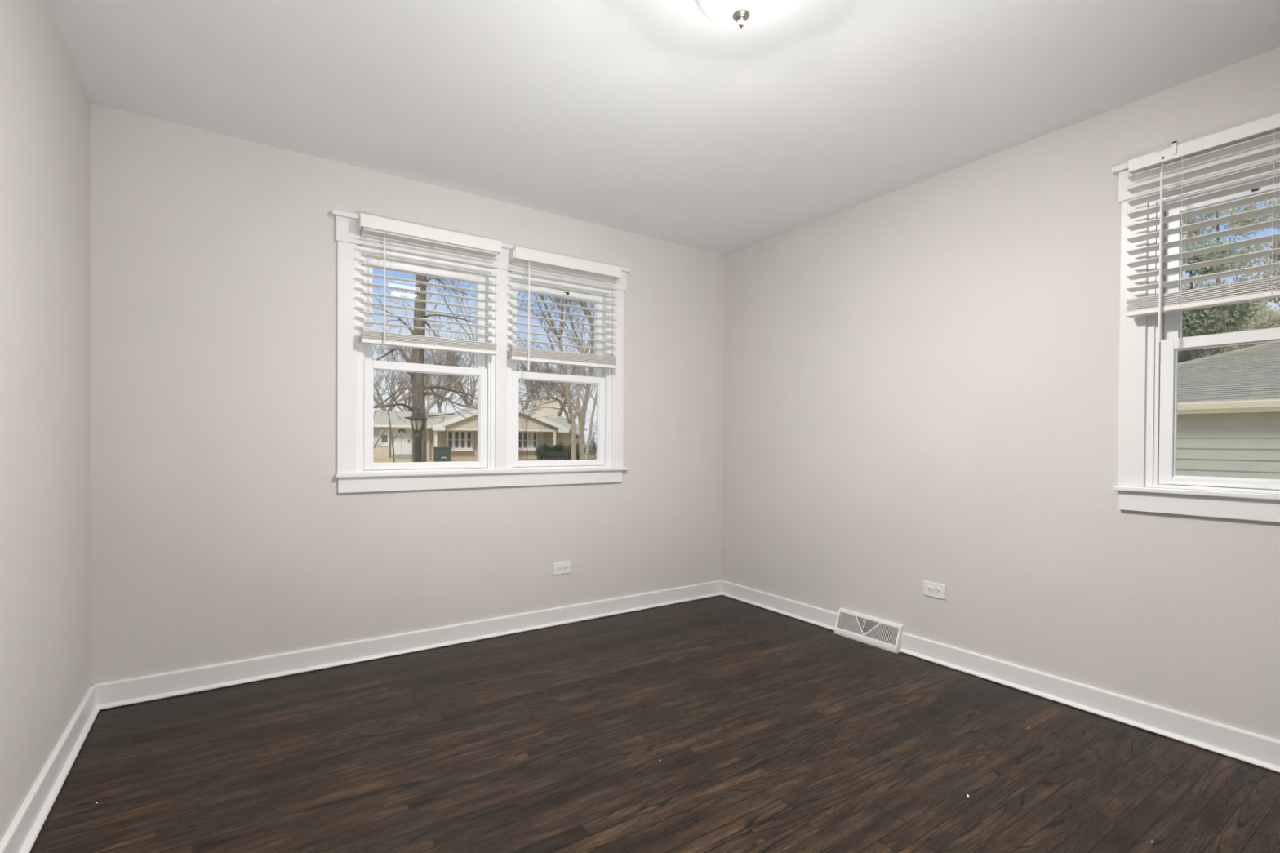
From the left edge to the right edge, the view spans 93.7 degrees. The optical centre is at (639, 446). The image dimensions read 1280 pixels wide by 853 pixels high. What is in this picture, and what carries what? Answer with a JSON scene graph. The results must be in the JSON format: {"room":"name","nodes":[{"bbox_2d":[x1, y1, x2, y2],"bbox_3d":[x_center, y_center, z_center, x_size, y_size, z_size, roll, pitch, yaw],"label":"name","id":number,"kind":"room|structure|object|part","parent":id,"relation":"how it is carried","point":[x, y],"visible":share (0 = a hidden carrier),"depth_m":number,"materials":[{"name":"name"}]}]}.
{"room":"empty bedroom","nodes":[
{"label":"empty bedroom","id":0,"kind":"room"},
{"bbox_2d":[0,0,91,842],"bbox_3d":[-1.121,-0.136,0.684,0.140,2.440,4.074,0,1,-34],"label":"wall","id":1,"kind":"structure","parent":0,"point":[46,580],"depth_m":1.77,"materials":[{"name":"paint"}]},
{"bbox_2d":[0,684,99,852],"bbox_3d":[-1.097,1.033,0.800,0.030,0.101,3.934,0,1,-34],"label":"baseboard","id":2,"kind":"structure","parent":1,"relation":"attached to","point":[20,837],"depth_m":1.81,"materials":[{"name":"white paint"}]},
{"bbox_2d":[89,102,724,684],"bbox_3d":[-0.843,-0.158,3.420,3.673,2.440,0.140,0,1,-34],"label":"wall","id":3,"kind":"structure","parent":0,"point":[222,531],"depth_m":2.80,"materials":[{"name":"paint"}]},
{"bbox_2d":[93,580,722,710],"bbox_3d":[-0.802,1.012,3.360,3.393,0.101,0.030,0,1,-34],"label":"baseboard","id":4,"kind":"structure","parent":3,"relation":"attached to","point":[119,693],"depth_m":2.98,"materials":[{"name":"white paint"}]},
{"bbox_2d":[331,208,630,493],"bbox_3d":[-0.805,-0.454,3.392,1.696,1.356,0.142,0,1,-34],"label":"window","id":5,"kind":"structure","parent":3,"relation":"in","point":[484,369],"depth_m":3.18,"materials":[{"name":"white plastic"}]},
{"bbox_3d":[-1.430,-0.431,2.923,0.083,1.123,0.018,0,1,-34],"label":"casing","id":6,"kind":"part","parent":5,"relation":"part of","materials":[{"name":"white paint"}]},
{"bbox_3d":[-1.136,-0.675,3.196,0.632,0.562,0.030,0,1,-34],"label":"sash","id":7,"kind":"part","parent":5,"relation":"part of","materials":[{"name":"white plastic"}]},
{"bbox_3d":[-1.119,-0.159,3.171,0.632,0.550,0.030,0,1,-34],"label":"sash","id":8,"kind":"part","parent":5,"relation":"part of","materials":[{"name":"white plastic"}]},
{"bbox_3d":[-1.110,0.110,3.158,0.572,0.010,0.008,0,1,-34],"label":"lift rail","id":9,"kind":"part","parent":5,"relation":"part of","materials":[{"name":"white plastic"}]},
{"bbox_2d":[356,213,501,355],"bbox_3d":[-1.068,-0.807,3.087,0.700,0.609,0.096,0,1,-34],"label":"window blind","id":10,"kind":"object","parent":5,"relation":"attached to","point":[369,224],"visible":1,"depth_m":3.05,"materials":[{"name":"white plastic"}]},
{"bbox_3d":[-1.069,-0.512,3.093,0.679,0.018,0.050,0,1,-34],"label":"rail","id":11,"kind":"part","parent":10,"relation":"part of","materials":[{"name":"white plastic"}]},
{"bbox_3d":[-1.065,-0.774,3.090,0.427,0.535,0.058,0,1,-34],"label":"ladder cord","id":12,"kind":"part","parent":10,"relation":"part of","materials":[{"name":"white fabric"}]},
{"bbox_3d":[-0.779,-1.051,3.353,1.660,0.117,0.024,0,1,-34],"label":"head casing","id":13,"kind":"part","parent":5,"relation":"part of","materials":[{"name":"white paint"}]},
{"bbox_3d":[-0.781,-0.431,3.363,0.068,1.123,0.018,0,1,-34],"label":"casing","id":14,"kind":"part","parent":5,"relation":"part of","materials":[{"name":"white paint"}]},
{"bbox_2d":[508,246,621,370],"bbox_3d":[-0.429,-0.766,3.525,0.705,0.678,0.090,0,1,-34],"label":"window blind","id":15,"kind":"object","parent":5,"relation":"attached to","point":[518,254],"visible":1,"depth_m":3.48,"materials":[{"name":"white plastic"}]},
{"bbox_3d":[-0.436,-0.492,3.523,0.688,0.018,0.050,0,1,-34],"label":"rail","id":16,"kind":"part","parent":15,"relation":"part of","materials":[{"name":"white plastic"}]},
{"bbox_3d":[-0.441,-0.764,3.513,0.476,0.555,0.058,0,1,-34],"label":"ladder cord","id":17,"kind":"part","parent":15,"relation":"part of","materials":[{"name":"white fabric"}]},
{"bbox_3d":[-0.143,-0.431,3.796,0.083,1.123,0.018,0,1,-34],"label":"casing","id":18,"kind":"part","parent":5,"relation":"part of","materials":[{"name":"white paint"}]},
{"bbox_2d":[506,271,612,469],"bbox_3d":[-0.496,-0.430,3.623,0.695,1.119,0.108,0,1,-34],"label":"window","id":19,"kind":"structure","parent":3,"relation":"in","point":[602,376],"depth_m":3.61,"materials":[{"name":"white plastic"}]},
{"bbox_3d":[-0.500,-0.675,3.628,0.618,0.562,0.030,0,1,-34],"label":"sash","id":20,"kind":"part","parent":19,"relation":"part of","materials":[{"name":"white plastic"}]},
{"bbox_3d":[-0.483,-0.159,3.603,0.618,0.550,0.030,0,1,-34],"label":"sash","id":21,"kind":"part","parent":19,"relation":"part of","materials":[{"name":"white plastic"}]},
{"bbox_3d":[-0.474,0.110,3.589,0.558,0.010,0.008,0,1,-34],"label":"lift rail","id":22,"kind":"part","parent":19,"relation":"part of","materials":[{"name":"white plastic"}]},
{"bbox_2d":[552,561,570,575],"bbox_3d":[-0.469,0.728,3.596,0.115,0.072,0.008,0,1,-34],"label":"wall outlet","id":23,"kind":"object","parent":3,"relation":"attached to","point":[558,568],"visible":1,"depth_m":3.59,"materials":[{"name":"plastic"}]},
{"bbox_2d":[556,566,561,571],"bbox_3d":[-0.483,0.728,3.583,0.033,0.029,0.003,0,1,-34],"label":"receptacle","id":24,"kind":"object","parent":23,"relation":"attached to","point":[558,568],"depth_m":3.58,"materials":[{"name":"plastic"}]},
{"bbox_2d":[562,565,567,570],"bbox_3d":[-0.451,0.728,3.605,0.033,0.029,0.003,0,1,-34],"label":"receptacle","id":25,"kind":"object","parent":23,"relation":"attached to","point":[564,567],"depth_m":3.60,"materials":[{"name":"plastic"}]},
{"bbox_2d":[29,595,1279,852],"bbox_3d":[0.294,1.143,1.746,3.673,0.120,4.214,0,1,-34],"label":"floor","id":26,"kind":"structure","parent":0,"point":[769,731],"depth_m":2.06,"materials":[{"name":"brown wood"}]},
{"bbox_2d":[46,0,1279,254],"bbox_3d":[0.309,-1.432,1.723,3.673,0.150,4.214,0,1,-34],"label":"ceiling","id":27,"kind":"structure","parent":0,"point":[665,120],"depth_m":2.24,"materials":[{"name":"paint"}]},
{"bbox_2d":[699,0,779,27],"bbox_3d":[0.289,-1.277,1.710,0.272,0.160,0.272,0,1,-34],"label":"ceiling light","id":28,"kind":"object","parent":27,"relation":"attached to","point":[735,13],"visible":1,"depth_m":1.71,"materials":[{"name":"white glass"}]},
{"bbox_2d":[722,47,1279,740],"bbox_3d":[1.802,-0.136,2.669,0.140,2.440,4.074,0,1,-34],"label":"wall","id":29,"kind":"structure","parent":0,"point":[922,378],"depth_m":2.79,"materials":[{"name":"paint"}]},
{"bbox_2d":[834,608,903,653],"bbox_3d":[1.250,1.006,3.301,0.064,0.138,0.392,0,1,-34],"label":"air vent","id":30,"kind":"object","parent":29,"relation":"in","point":[881,633],"visible":1,"depth_m":3.28,"materials":[{"name":"white metal"}]},
{"bbox_2d":[923,581,946,599],"bbox_3d":[1.479,0.721,3.014,0.008,0.072,0.115,0,1,-34],"label":"wall outlet","id":31,"kind":"object","parent":29,"relation":"attached to","point":[931,589],"visible":1,"depth_m":3.01,"materials":[{"name":"plastic"}]},
{"bbox_2d":[927,586,933,592],"bbox_3d":[1.466,0.721,3.029,0.003,0.029,0.033,0,1,-34],"label":"receptacle","id":32,"kind":"object","parent":31,"relation":"attached to","point":[930,588],"depth_m":3.03,"materials":[{"name":"plastic"}]},
{"bbox_2d":[934,587,941,594],"bbox_3d":[1.488,0.721,2.996,0.003,0.029,0.033,0,1,-34],"label":"receptacle","id":33,"kind":"object","parent":31,"relation":"attached to","point":[937,590],"depth_m":3.00,"materials":[{"name":"plastic"}]},
{"bbox_2d":[721,580,1279,773],"bbox_3d":[1.686,1.033,2.689,0.030,0.101,3.934,0,1,-34],"label":"baseboard","id":34,"kind":"structure","parent":29,"relation":"attached to","point":[1251,748],"depth_m":2.50,"materials":[{"name":"white paint"}]},
{"bbox_2d":[1111,139,1279,522],"bbox_3d":[2.183,-0.424,2.035,0.142,1.356,0.933,0,1,-34],"label":"window","id":35,"kind":"structure","parent":29,"relation":"in","point":[1162,358],"depth_m":2.28,"materials":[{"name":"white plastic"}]},
{"bbox_3d":[1.928,-0.406,2.344,0.018,1.123,0.083,0,1,-34],"label":"casing","id":36,"kind":"part","parent":35,"relation":"part of","materials":[{"name":"white paint"}]},
{"bbox_3d":[2.153,-1.022,2.007,0.024,0.117,0.897,0,1,-34],"label":"head casing","id":37,"kind":"part","parent":35,"relation":"part of","materials":[{"name":"white paint"}]},
{"bbox_2d":[1124,112,1279,342],"bbox_3d":[2.097,-0.741,1.977,0.071,0.726,0.796,0,1,-34],"label":"window blind","id":38,"kind":"object","parent":35,"relation":"attached to","point":[1266,130],"visible":1,"depth_m":2.12,"materials":[{"name":"white plastic"}]},
{"bbox_3d":[2.103,-0.504,1.984,0.050,0.018,0.792,0,1,-34],"label":"rail","id":39,"kind":"part","parent":38,"relation":"part of","materials":[{"name":"white plastic"}]},
{"bbox_3d":[2.106,-0.771,1.976,0.058,0.545,0.505,0,1,-34],"label":"ladder cord","id":40,"kind":"part","parent":38,"relation":"part of","materials":[{"name":"white fabric"}]},
{"bbox_3d":[2.171,-0.129,2.034,0.030,0.550,0.632,0,1,-34],"label":"sash","id":41,"kind":"part","parent":35,"relation":"part of","materials":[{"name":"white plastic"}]},
{"bbox_3d":[2.204,-0.645,2.050,0.030,0.562,0.632,0,1,-34],"label":"sash","id":42,"kind":"part","parent":35,"relation":"part of","materials":[{"name":"white plastic"}]},
{"bbox_3d":[2.154,0.140,2.026,0.008,0.010,0.572,0,1,-34],"label":"lift rail","id":43,"kind":"part","parent":35,"relation":"part of","materials":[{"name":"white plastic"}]},
{"label":"outside","id":44,"kind":"structure","parent":0,"visible":0},
{"bbox_2d":[373,448,596,462],"bbox_3d":[1.020,0.965,43.009,110.000,0.300,130.000,0,1,-34],"label":"ground","id":45,"kind":"structure","parent":44,"point":[375,460],"depth_m":41.82,"materials":[{"name":"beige plant"}]},
{"bbox_2d":[373,429,386,448],"bbox_3d":[-3.279,0.593,7.452,0.225,1.618,0.023,0,1,-34],"label":"tree","id":46,"kind":"object","parent":45,"relation":"on","point":[375,446],"visible":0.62,"depth_m":7.46,"materials":[{"name":"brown plant"}]},
{"bbox_2d":[386,409,397,462],"bbox_3d":[-3.124,0.469,7.555,0.130,1.865,0.023,0,1,-34],"label":"tree","id":47,"kind":"object","parent":45,"relation":"on","point":[393,460],"visible":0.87,"depth_m":7.54,"materials":[{"name":"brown plant"}]},
{"bbox_2d":[373,329,455,411],"bbox_3d":[-26.913,-5.949,68.918,7.749,13.366,11.565,1,1,23],"label":"tree","id":48,"kind":"object","parent":45,"relation":"on","point":[393,374],"visible":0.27,"depth_m":68.10,"materials":[{"name":"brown plant"}]},
{"bbox_2d":[404,408,426,462],"bbox_3d":[-2.669,0.479,7.139,0.261,1.858,0.187,0,1,-34],"label":"lamp post","id":49,"kind":"object","parent":45,"relation":"on","point":[417,420],"visible":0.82,"depth_m":7.11,"materials":[{"name":"black metal"}]},
{"bbox_3d":[-2.651,0.614,7.153,0.110,1.588,0.110,0,1,-34],"label":"post","id":50,"kind":"part","parent":49,"relation":"part of","materials":[{"name":"black metal"}]},
{"bbox_3d":[-2.646,-0.262,7.145,0.164,0.120,0.142,0,1,-34],"label":"glass pane","id":51,"kind":"part","parent":49,"relation":"part of","materials":[{"name":"glass"}]},
{"bbox_2d":[372,328,469,410],"bbox_3d":[-24.155,-5.552,58.498,14.639,12.790,12.044,0,1,-34],"label":"tree","id":52,"kind":"object","parent":45,"relation":"on","point":[425,380],"visible":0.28,"depth_m":58.83,"materials":[{"name":"brown plant"}]},
{"bbox_2d":[378,323,477,412],"bbox_3d":[-21.868,-6.526,64.748,9.570,14.658,10.193,0,1,-4],"label":"tree","id":53,"kind":"object","parent":45,"relation":"on","point":[438,405],"visible":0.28,"depth_m":65.22,"materials":[{"name":"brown plant"}]},
{"bbox_2d":[432,447,451,462],"bbox_3d":[-13.781,0.526,41.810,1.086,1.020,0.730,0,1,-34],"label":"utility box","id":54,"kind":"object","parent":45,"relation":"on","point":[440,454],"visible":1,"depth_m":41.55,"materials":[{"name":"green plastic"}]},
{"bbox_3d":[-13.778,0.077,41.806,1.086,0.120,0.730,0,1,-34],"label":"lid","id":55,"kind":"part","parent":54,"relation":"part of","materials":[{"name":"green plastic"}]},
{"bbox_2d":[372,274,552,462],"bbox_3d":[-3.861,-4.228,12.105,6.294,11.170,3.964,0,1,-40],"label":"tree","id":56,"kind":"object","parent":45,"relation":"on","point":[417,388],"visible":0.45,"depth_m":11.51,"materials":[{"name":"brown plant"}]},
{"bbox_2d":[423,333,519,406],"bbox_3d":[-17.372,-5.848,59.067,11.536,13.441,10.432,0,1,-34],"label":"tree","id":57,"kind":"object","parent":45,"relation":"on","point":[456,364],"visible":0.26,"depth_m":57.96,"materials":[{"name":"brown plant"}]},
{"bbox_2d":[373,400,587,460],"bbox_3d":[-17.049,-1.569,47.549,24.400,5.070,10.540,0,1,-34],"label":"house","id":58,"kind":"structure","parent":45,"relation":"on","point":[459,433],"depth_m":45.44,"materials":[{"name":"beige brick"}]},
{"bbox_2d":[409,413,454,417],"bbox_3d":[-16.020,-2.378,45.855,3.800,0.512,0.720,0,1,-34],"label":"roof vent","id":59,"kind":"object","parent":58,"relation":"attached to","point":[430,415],"depth_m":46.45,"materials":[{"name":"metal"}]},
{"bbox_2d":[464,293,594,460],"bbox_3d":[-5.196,-6.971,35.617,10.055,16.228,15.914,1,1,31],"label":"tree","id":60,"kind":"object","parent":45,"relation":"on","point":[571,420],"visible":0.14,"depth_m":36.66,"materials":[{"name":"brown plant"}]},
{"bbox_2d":[518,396,543,460],"bbox_3d":[-7.470,-1.260,40.706,1.467,4.688,2.052,0,1,-34],"label":"tree","id":61,"kind":"object","parent":45,"relation":"on","point":[527,397],"visible":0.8,"depth_m":40.70,"materials":[{"name":"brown plant"}]},
{"bbox_2d":[516,333,563,409],"bbox_3d":[-12.243,-5.607,63.929,9.147,12.938,8.751,0,1,-2],"label":"tree","id":62,"kind":"object","parent":45,"relation":"on","point":[526,362],"visible":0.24,"depth_m":63.47,"materials":[{"name":"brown plant"}]},
{"bbox_2d":[521,363,570,400],"bbox_3d":[-13.328,-6.197,84.539,11.381,13.744,11.094,0,1,-34],"label":"tree","id":63,"kind":"object","parent":45,"relation":"on","point":[540,389],"visible":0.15,"depth_m":84.06,"materials":[{"name":"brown plant"}]},
{"bbox_2d":[517,331,589,416],"bbox_3d":[-8.868,-5.563,63.111,11.582,12.916,9.241,1,1,26],"label":"tree","id":64,"kind":"object","parent":45,"relation":"on","point":[559,413],"visible":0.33,"depth_m":63.41,"materials":[{"name":"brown plant"}]},
{"bbox_2d":[533,442,586,460],"bbox_3d":[-6.050,0.378,45.709,4.152,1.430,1.688,0,1,-34],"label":"hedge","id":65,"kind":"object","parent":45,"relation":"on","point":[560,451],"visible":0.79,"depth_m":45.14,"materials":[{"name":"green plant"}]},
{"bbox_2d":[532,327,596,424],"bbox_3d":[-8.335,-6.816,72.422,9.340,15.265,11.304,1,1,43],"label":"tree","id":66,"kind":"object","parent":45,"relation":"on","point":[555,386],"visible":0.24,"depth_m":72.03,"materials":[{"name":"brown plant"}]},
{"bbox_2d":[540,294,596,459],"bbox_3d":[-2.625,-6.096,35.561,7.979,14.513,6.662,1,1,28],"label":"tree","id":67,"kind":"object","parent":45,"relation":"on","point":[563,308],"visible":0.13,"depth_m":34.37,"materials":[{"name":"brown plant"}]},
{"bbox_2d":[544,315,596,404],"bbox_3d":[-2.646,-6.116,58.531,13.757,14.164,9.951,0,1,-1],"label":"tree","id":68,"kind":"object","parent":45,"relation":"on","point":[566,347],"visible":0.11,"depth_m":58.96,"materials":[{"name":"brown plant"}]},
{"bbox_2d":[548,297,594,459],"bbox_3d":[-2.646,-8.207,38.786,8.413,18.690,10.218,0,1,-39],"label":"tree","id":69,"kind":"object","parent":45,"relation":"on","point":[581,431],"visible":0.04,"depth_m":39.10,"materials":[{"name":"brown plant"}]},
{"bbox_2d":[575,433,578,444],"bbox_3d":[-11.790,-0.710,71.762,6.500,2.990,8.600,0,1,-34],"label":"house","id":70,"kind":"structure","parent":45,"relation":"on","point":[576,437],"depth_m":69.92,"materials":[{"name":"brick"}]},
{"bbox_2d":[563,407,596,457],"bbox_3d":[-3.152,-1.305,53.206,3.830,4.647,9.083,1,1,40],"label":"thicket","id":71,"kind":"object","parent":45,"relation":"on","point":[593,446],"visible":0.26,"depth_m":52.35,"materials":[{"name":"grey plant"}]},
{"bbox_2d":[1177,236,1257,363],"bbox_3d":[20.381,-3.042,22.250,5.882,8.919,4.718,0,1,-34],"label":"tree","id":72,"kind":"object","parent":45,"relation":"on","point":[1198,322],"visible":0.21,"depth_m":21.22,"materials":[{"name":"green plant"}]},
{"bbox_2d":[1176,341,1279,479],"bbox_3d":[15.344,-0.562,13.442,9.710,4.156,9.724,0,1,-34],"label":"neighboring house","id":73,"kind":"structure","parent":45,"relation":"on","point":[1228,402],"depth_m":11.69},
{"bbox_2d":[1182,198,1279,355],"bbox_3d":[24.620,-5.075,25.966,6.448,12.966,6.143,0,1,-34],"label":"tree","id":74,"kind":"object","parent":45,"relation":"on","point":[1261,311],"visible":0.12,"depth_m":25.27,"materials":[{"name":"green plant"}]},
{"bbox_2d":[1224,196,1279,351],"bbox_3d":[22.780,-3.662,19.980,5.159,10.226,4.909,0,1,-28],"label":"tree","id":75,"kind":"object","parent":45,"relation":"on","point":[1270,323],"visible":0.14,"depth_m":20.21,"materials":[{"name":"green plant"}]},
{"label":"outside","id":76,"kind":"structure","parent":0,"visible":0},
{"bbox_2d":[518,458,596,460],"bbox_3d":[-7.093,1.011,46.326,8.700,0.049,2.600,0,1,-34],"label":"planting bed","id":77,"kind":"object","parent":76,"point":[536,459],"visible":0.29,"depth_m":45.82,"materials":[{"name":"brown soil"}]},
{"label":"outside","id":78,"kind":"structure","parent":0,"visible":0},
{"bbox_3d":[6.354,1.205,35.151,110.000,0.018,7.000,0,1,-34],"label":"street","id":79,"kind":"object","parent":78,"visible":0},
{"bbox_2d":[381,274,548,462],"bbox_3d":[-7.605,-6.254,25.706,10.530,14.939,9.596,0,1,-34],"label":"tree","id":80,"kind":"object","parent":79,"relation":"on","point":[437,399],"visible":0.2,"depth_m":25.72,"materials":[{"name":"brown plant"}]}
]}

